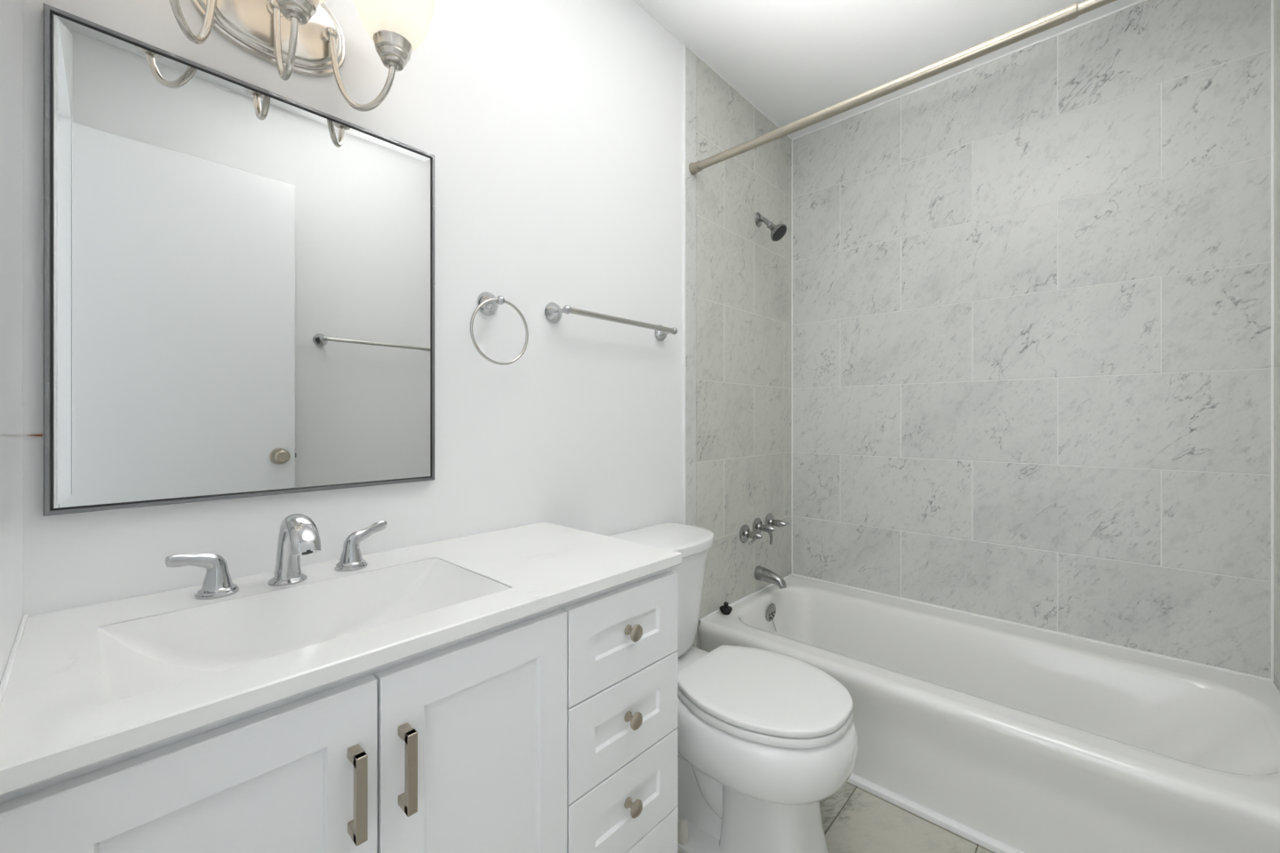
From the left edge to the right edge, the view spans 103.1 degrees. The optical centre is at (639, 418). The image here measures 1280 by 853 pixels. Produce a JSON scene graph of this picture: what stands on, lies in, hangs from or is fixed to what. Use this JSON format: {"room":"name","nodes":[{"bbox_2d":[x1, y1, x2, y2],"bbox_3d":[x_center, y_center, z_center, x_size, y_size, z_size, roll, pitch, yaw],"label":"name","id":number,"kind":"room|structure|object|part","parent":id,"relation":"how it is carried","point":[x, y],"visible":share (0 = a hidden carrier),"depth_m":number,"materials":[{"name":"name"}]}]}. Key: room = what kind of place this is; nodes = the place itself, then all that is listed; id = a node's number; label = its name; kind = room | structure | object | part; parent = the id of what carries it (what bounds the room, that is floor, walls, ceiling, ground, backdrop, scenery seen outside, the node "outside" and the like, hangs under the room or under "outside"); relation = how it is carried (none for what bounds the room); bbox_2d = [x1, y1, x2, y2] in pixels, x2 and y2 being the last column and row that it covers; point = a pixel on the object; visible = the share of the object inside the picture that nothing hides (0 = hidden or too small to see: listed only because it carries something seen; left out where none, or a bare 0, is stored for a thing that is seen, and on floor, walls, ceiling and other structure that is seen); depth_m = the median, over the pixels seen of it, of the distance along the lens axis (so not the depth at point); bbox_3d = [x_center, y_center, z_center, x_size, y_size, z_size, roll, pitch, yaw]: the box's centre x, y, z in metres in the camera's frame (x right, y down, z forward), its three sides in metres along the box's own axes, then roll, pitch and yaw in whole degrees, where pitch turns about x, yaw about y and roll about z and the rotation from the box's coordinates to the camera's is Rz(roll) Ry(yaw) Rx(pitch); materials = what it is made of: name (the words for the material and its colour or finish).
{"room":"bathroom","nodes":[
{"label":"bathroom","id":0,"kind":"room"},
{"bbox_2d":[0,0,23,683],"bbox_3d":[-0.371,-0.133,0.175,1.739,2.466,0.120,0,0,43],"label":"wall","id":1,"kind":"structure","parent":0,"point":[11,11],"depth_m":0.62,"materials":[{"name":"white paint"}]},
{"bbox_2d":[0,615,27,708],"bbox_3d":[-0.705,0.283,0.567,0.472,0.004,0.005,0,0,43],"label":"trim","id":2,"kind":"structure","parent":1,"relation":"attached to","point":[5,678],"depth_m":0.59,"materials":[{"name":"white"}]},
{"bbox_2d":[23,0,791,649],"bbox_3d":[-0.072,-0.133,1.693,0.124,2.466,2.518,0,0,43],"label":"wall","id":3,"kind":"structure","parent":0,"point":[552,129],"depth_m":1.40,"materials":[{"name":"white paint"}]},
{"bbox_2d":[29,433,42,437],"bbox_3d":[-0.872,0.025,0.733,0.005,0.004,0.014,0,0,43],"label":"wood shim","id":4,"kind":"object","parent":3,"relation":"attached to","point":[41,435],"visible":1,"depth_m":0.73,"materials":[{"name":"brown"}]},
{"bbox_2d":[43,2,434,516],"bbox_3d":[-0.666,-0.228,0.947,0.019,0.736,0.577,0,0,43],"label":"wall mirror","id":5,"kind":"object","parent":3,"relation":"attached to","point":[239,275],"visible":1,"depth_m":0.87,"materials":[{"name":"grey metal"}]},
{"bbox_2d":[168,0,435,111],"bbox_3d":[-0.598,-0.709,0.864,0.231,0.250,0.463,0,0,43],"label":"vanity light","id":6,"kind":"object","parent":3,"relation":"attached to","point":[304,37],"visible":1,"depth_m":0.92,"materials":[{"name":"silver metal"}]},
{"bbox_3d":[-0.695,-0.671,0.793,0.027,0.174,0.157,0,0,-23],"label":"lamp arm","id":7,"kind":"part","parent":6,"relation":"part of","materials":[{"name":"silver metal"}]},
{"bbox_3d":[-0.614,-0.671,0.880,0.136,0.174,0.026,0,0,43],"label":"lamp arm","id":8,"kind":"part","parent":6,"relation":"part of","materials":[{"name":"silver metal"}]},
{"bbox_3d":[-0.535,-0.671,0.967,0.157,0.174,0.027,0,0,18],"label":"lamp arm","id":9,"kind":"part","parent":6,"relation":"part of","materials":[{"name":"silver metal"}]},
{"bbox_3d":[-0.462,-0.761,0.952,0.151,0.136,0.151,0,0,43],"label":"lamp shade","id":10,"kind":"part","parent":6,"relation":"part of","materials":[{"name":"white glass"}]},
{"bbox_2d":[470,291,528,365],"bbox_3d":[-0.355,-0.222,1.246,0.071,0.186,0.160,0,0,43],"label":"towel ring","id":11,"kind":"object","parent":3,"relation":"attached to","point":[488,304],"visible":1,"depth_m":1.25,"materials":[{"name":"silver metal"}]},
{"bbox_3d":[-0.355,-0.286,1.246,0.071,0.058,0.058,0,0,43],"label":"post","id":12,"kind":"part","parent":11,"relation":"part of","materials":[{"name":"silver metal"}]},
{"bbox_2d":[544,302,677,341],"bbox_3d":[-0.060,-0.294,1.565,0.074,0.058,0.519,0,0,43],"label":"towel bar","id":13,"kind":"object","parent":3,"relation":"attached to","point":[554,312],"visible":1,"depth_m":1.46,"materials":[{"name":"silver metal"}]},
{"bbox_3d":[-0.216,-0.294,1.395,0.074,0.058,0.058,0,0,43],"label":"post","id":14,"kind":"part","parent":13,"relation":"part of","materials":[{"name":"silver metal"}]},
{"bbox_3d":[0.096,-0.294,1.734,0.074,0.058,0.058,0,0,43],"label":"post","id":15,"kind":"part","parent":13,"relation":"part of","materials":[{"name":"silver metal"}]},
{"bbox_2d":[682,43,685,524],"bbox_3d":[0.161,-0.133,1.855,0.007,2.466,0.012,0,0,43],"label":"trim","id":16,"kind":"structure","parent":3,"relation":"attached to","point":[684,44],"depth_m":1.85,"materials":[{"name":"white"}]},
{"bbox_2d":[685,46,695,647],"bbox_3d":[0.187,-0.133,1.886,0.004,2.466,0.070,0,0,43],"label":"trim","id":17,"kind":"structure","parent":3,"relation":"attached to","point":[690,56],"depth_m":1.88,"materials":[{"name":"paint"}]},
{"bbox_2d":[739,524,762,544],"bbox_3d":[0.459,0.491,2.128,0.074,0.078,0.103,0,0,-25],"label":"handle","id":18,"kind":"object","parent":3,"relation":"attached to","point":[745,533],"visible":1,"depth_m":2.13,"materials":[{"name":"silver metal"}]},
{"bbox_3d":[0.468,0.499,2.097,0.021,0.032,0.069,0,0,31],"label":"lever","id":19,"kind":"part","parent":18,"relation":"part of","materials":[{"name":"silver metal"}]},
{"bbox_2d":[752,518,775,544],"bbox_3d":[0.547,0.493,2.211,0.086,0.107,0.078,0,0,43],"label":"handle","id":20,"kind":"object","parent":3,"relation":"attached to","point":[758,526],"visible":0.97,"depth_m":2.21,"materials":[{"name":"silver metal"}]},
{"bbox_3d":[0.560,0.510,2.201,0.027,0.072,0.017,0,0,19],"label":"lever","id":21,"kind":"part","parent":20,"relation":"part of","materials":[{"name":"silver metal"}]},
{"bbox_2d":[753,565,786,589],"bbox_3d":[0.568,0.688,2.200,0.137,0.075,0.063,0,0,43],"label":"tub spout","id":22,"kind":"object","parent":3,"relation":"attached to","point":[761,573],"visible":1,"depth_m":2.19,"materials":[{"name":"silver metal"}]},
{"bbox_2d":[753,212,786,241],"bbox_3d":[0.569,-0.836,2.201,0.132,0.143,0.081,0,0,43],"label":"shower head","id":23,"kind":"object","parent":3,"relation":"attached to","point":[778,231],"visible":1,"depth_m":2.19},
{"bbox_3d":[0.546,-0.857,2.222,0.065,0.057,0.019,0,0,43],"label":"shower arm","id":24,"kind":"part","parent":23,"relation":"part of","materials":[{"name":"silver metal"}]},
{"bbox_2d":[764,513,790,527],"bbox_3d":[0.624,0.473,2.308,0.104,0.078,0.078,0,0,21],"label":"handle","id":25,"kind":"object","parent":3,"relation":"attached to","point":[770,520],"visible":0.96,"depth_m":2.29,"materials":[{"name":"silver metal"}]},
{"bbox_2d":[677,782,995,852],"bbox_3d":[0.481,1.150,1.102,1.739,0.100,2.638,0,0,43],"label":"floor","id":26,"kind":"structure","parent":0,"point":[855,820],"depth_m":1.36,"materials":[{"name":"tile"}]},
{"bbox_2d":[0,567,677,852],"bbox_3d":[-0.387,0.704,0.892,0.497,0.792,0.909,0,0,43],"label":"vanity cabinet","id":27,"kind":"object","parent":26,"relation":"on","point":[554,730],"visible":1,"depth_m":0.70,"materials":[{"name":"white paint"}]},
{"bbox_3d":[-0.435,0.657,0.532,0.020,0.662,0.297,0,0,43],"label":"door","id":28,"kind":"part","parent":27,"relation":"part of","materials":[{"name":"white paint"}]},
{"bbox_2d":[0,521,681,796],"bbox_3d":[-0.396,0.342,0.901,0.477,0.115,0.912,0,0,43],"label":"countertop","id":29,"kind":"structure","parent":27,"relation":"on","point":[88,685],"depth_m":0.73,"materials":[{"name":"white stone"}]},
{"bbox_2d":[164,513,386,599],"bbox_3d":[-0.580,0.223,0.862,0.157,0.124,0.323,0,0,43],"label":"faucet","id":30,"kind":"object","parent":29,"relation":"on","point":[299,535],"visible":1,"depth_m":0.83,"materials":[{"name":"silver metal"}]},
{"bbox_3d":[-0.696,0.247,0.810,0.055,0.075,0.090,0,0,43],"label":"handle","id":31,"kind":"part","parent":30,"relation":"part of","materials":[{"name":"silver metal"}]},
{"bbox_3d":[-0.581,0.223,0.857,0.151,0.124,0.057,0,0,43],"label":"spout","id":32,"kind":"part","parent":30,"relation":"part of","materials":[{"name":"silver metal"}]},
{"bbox_3d":[-0.538,0.243,0.982,0.055,0.082,0.090,0,0,43],"label":"handle","id":33,"kind":"part","parent":30,"relation":"part of","materials":[{"name":"silver metal"}]},
{"bbox_2d":[97,557,511,705],"bbox_3d":[-0.475,0.342,0.773,0.279,0.114,0.475,0,0,43],"label":"sink basin","id":34,"kind":"object","parent":29,"relation":"in","point":[139,659],"depth_m":0.82,"materials":[{"name":"white ceramic"}]},
{"bbox_3d":[-0.335,0.446,0.604,0.031,0.101,0.012,0,0,43],"label":"handle","id":35,"kind":"part","parent":27,"relation":"part of","materials":[{"name":"silver metal"}]},
{"bbox_3d":[-0.295,0.446,0.647,0.031,0.101,0.012,0,0,43],"label":"handle","id":36,"kind":"part","parent":27,"relation":"part of","materials":[{"name":"silver metal"}]},
{"bbox_3d":[-0.231,0.657,0.755,0.020,0.662,0.300,0,0,43],"label":"door","id":37,"kind":"part","parent":27,"relation":"part of","materials":[{"name":"white paint"}]},
{"bbox_3d":[-0.027,0.409,0.977,0.020,0.165,0.296,0,0,43],"label":"drawer","id":38,"kind":"part","parent":27,"relation":"part of","materials":[{"name":"white paint"}]},
{"bbox_3d":[-0.027,0.741,0.977,0.020,0.164,0.296,0,0,43],"label":"drawer","id":39,"kind":"part","parent":27,"relation":"part of","materials":[{"name":"white paint"}]},
{"bbox_3d":[-0.027,0.575,0.977,0.020,0.161,0.296,0,0,43],"label":"drawer","id":40,"kind":"part","parent":27,"relation":"part of","materials":[{"name":"white paint"}]},
{"bbox_3d":[-0.012,0.738,0.966,0.030,0.031,0.031,0,0,43],"label":"knob","id":41,"kind":"part","parent":27,"relation":"part of","materials":[{"name":"silver metal"}]},
{"bbox_3d":[-0.012,0.572,0.966,0.030,0.031,0.031,0,0,43],"label":"knob","id":42,"kind":"part","parent":27,"relation":"part of","materials":[{"name":"silver metal"}]},
{"bbox_3d":[-0.012,0.406,0.966,0.030,0.031,0.031,0,0,43],"label":"knob","id":43,"kind":"part","parent":27,"relation":"part of","materials":[{"name":"silver metal"}]},
{"bbox_3d":[-0.027,0.907,0.977,0.020,0.162,0.296,0,0,43],"label":"drawer","id":44,"kind":"part","parent":27,"relation":"part of","materials":[{"name":"white paint"}]},
{"bbox_2d":[608,522,857,852],"bbox_3d":[0.221,0.730,1.391,0.708,0.740,0.436,0,0,43],"label":"toilet","id":45,"kind":"object","parent":26,"relation":"on","point":[764,737],"visible":0.7,"depth_m":1.22,"materials":[{"name":"white ceramic"}]},
{"bbox_3d":[0.058,0.376,1.540,0.265,0.031,0.435,0,0,43],"label":"tank lid","id":46,"kind":"part","parent":45,"relation":"part of","materials":[{"name":"white ceramic"}]},
{"bbox_3d":[0.054,0.554,1.543,0.244,0.330,0.412,0,0,43],"label":"tank","id":47,"kind":"part","parent":45,"relation":"part of","materials":[{"name":"white ceramic"}]},
{"bbox_3d":[0.319,0.707,1.300,0.414,0.027,0.374,0,0,43],"label":"seat","id":48,"kind":"part","parent":45,"relation":"part of","materials":[{"name":"white plastic"}]},
{"bbox_3d":[0.319,0.685,1.300,0.414,0.017,0.374,0,0,43],"label":"seat lid","id":49,"kind":"part","parent":45,"relation":"part of","materials":[{"name":"white plastic"}]},
{"bbox_2d":[698,573,1279,852],"bbox_3d":[1.029,0.929,1.698,1.490,0.342,0.776,0,0,43],"label":"bathtub","id":50,"kind":"object","parent":26,"relation":"on","point":[1028,739],"visible":0.86,"depth_m":1.44,"materials":[{"name":"white ceramic"}]},
{"bbox_2d":[720,601,732,615],"bbox_3d":[0.337,0.743,1.993,0.049,0.046,0.049,0,0,43],"label":"plug","id":51,"kind":"object","parent":50,"relation":"on","point":[725,610],"visible":1,"depth_m":1.98,"materials":[{"name":"black rubber"}]},
{"bbox_3d":[0.560,0.832,2.172,0.016,0.082,0.082,0,0,43],"label":"overflow plate","id":52,"kind":"part","parent":50,"relation":"part of","materials":[{"name":"silver metal"}]},
{"bbox_2d":[847,773,1023,852],"bbox_3d":[0.774,1.091,1.419,1.490,0.018,0.021,0,0,43],"label":"trim","id":53,"kind":"structure","parent":50,"relation":"attached to","point":[975,836],"depth_m":1.39,"materials":[{"name":"white"}]},
{"bbox_2d":[633,0,1140,138],"bbox_3d":[0.481,-1.416,1.102,1.739,0.100,2.638,0,0,43],"label":"ceiling","id":54,"kind":"structure","parent":0,"point":[794,60],"depth_m":1.82,"materials":[{"name":"white paint"}]},
{"bbox_2d":[792,0,1271,679],"bbox_3d":[1.334,-0.133,2.028,1.499,2.466,0.120,0,0,43],"label":"wall","id":55,"kind":"structure","parent":0,"point":[1032,284],"depth_m":1.80,"materials":[{"name":"stone"}]},
{"bbox_2d":[685,0,1273,682],"bbox_3d":[1.004,-0.298,1.670,1.492,2.136,0.853,0,0,43],"label":"trim","id":56,"kind":"structure","parent":55,"relation":"attached to","point":[1140,1],"depth_m":1.48,"materials":[{"name":"white"}]},
{"bbox_2d":[1273,0,1279,692],"bbox_3d":[1.555,-0.133,1.164,0.004,2.466,0.853,0,0,43],"label":"wall","id":57,"kind":"structure","parent":0,"point":[1276,3],"depth_m":1.44,"materials":[{"name":"paint"}]},
{"bbox_2d":[688,0,1116,175],"bbox_3d":[0.743,-0.927,1.386,1.490,0.043,0.043,0,0,43],"label":"curtain rod","id":58,"kind":"object","parent":57,"relation":"attached to","point":[1068,13],"visible":1,"depth_m":1.37,"materials":[{"name":"silver metal"}]}
]}

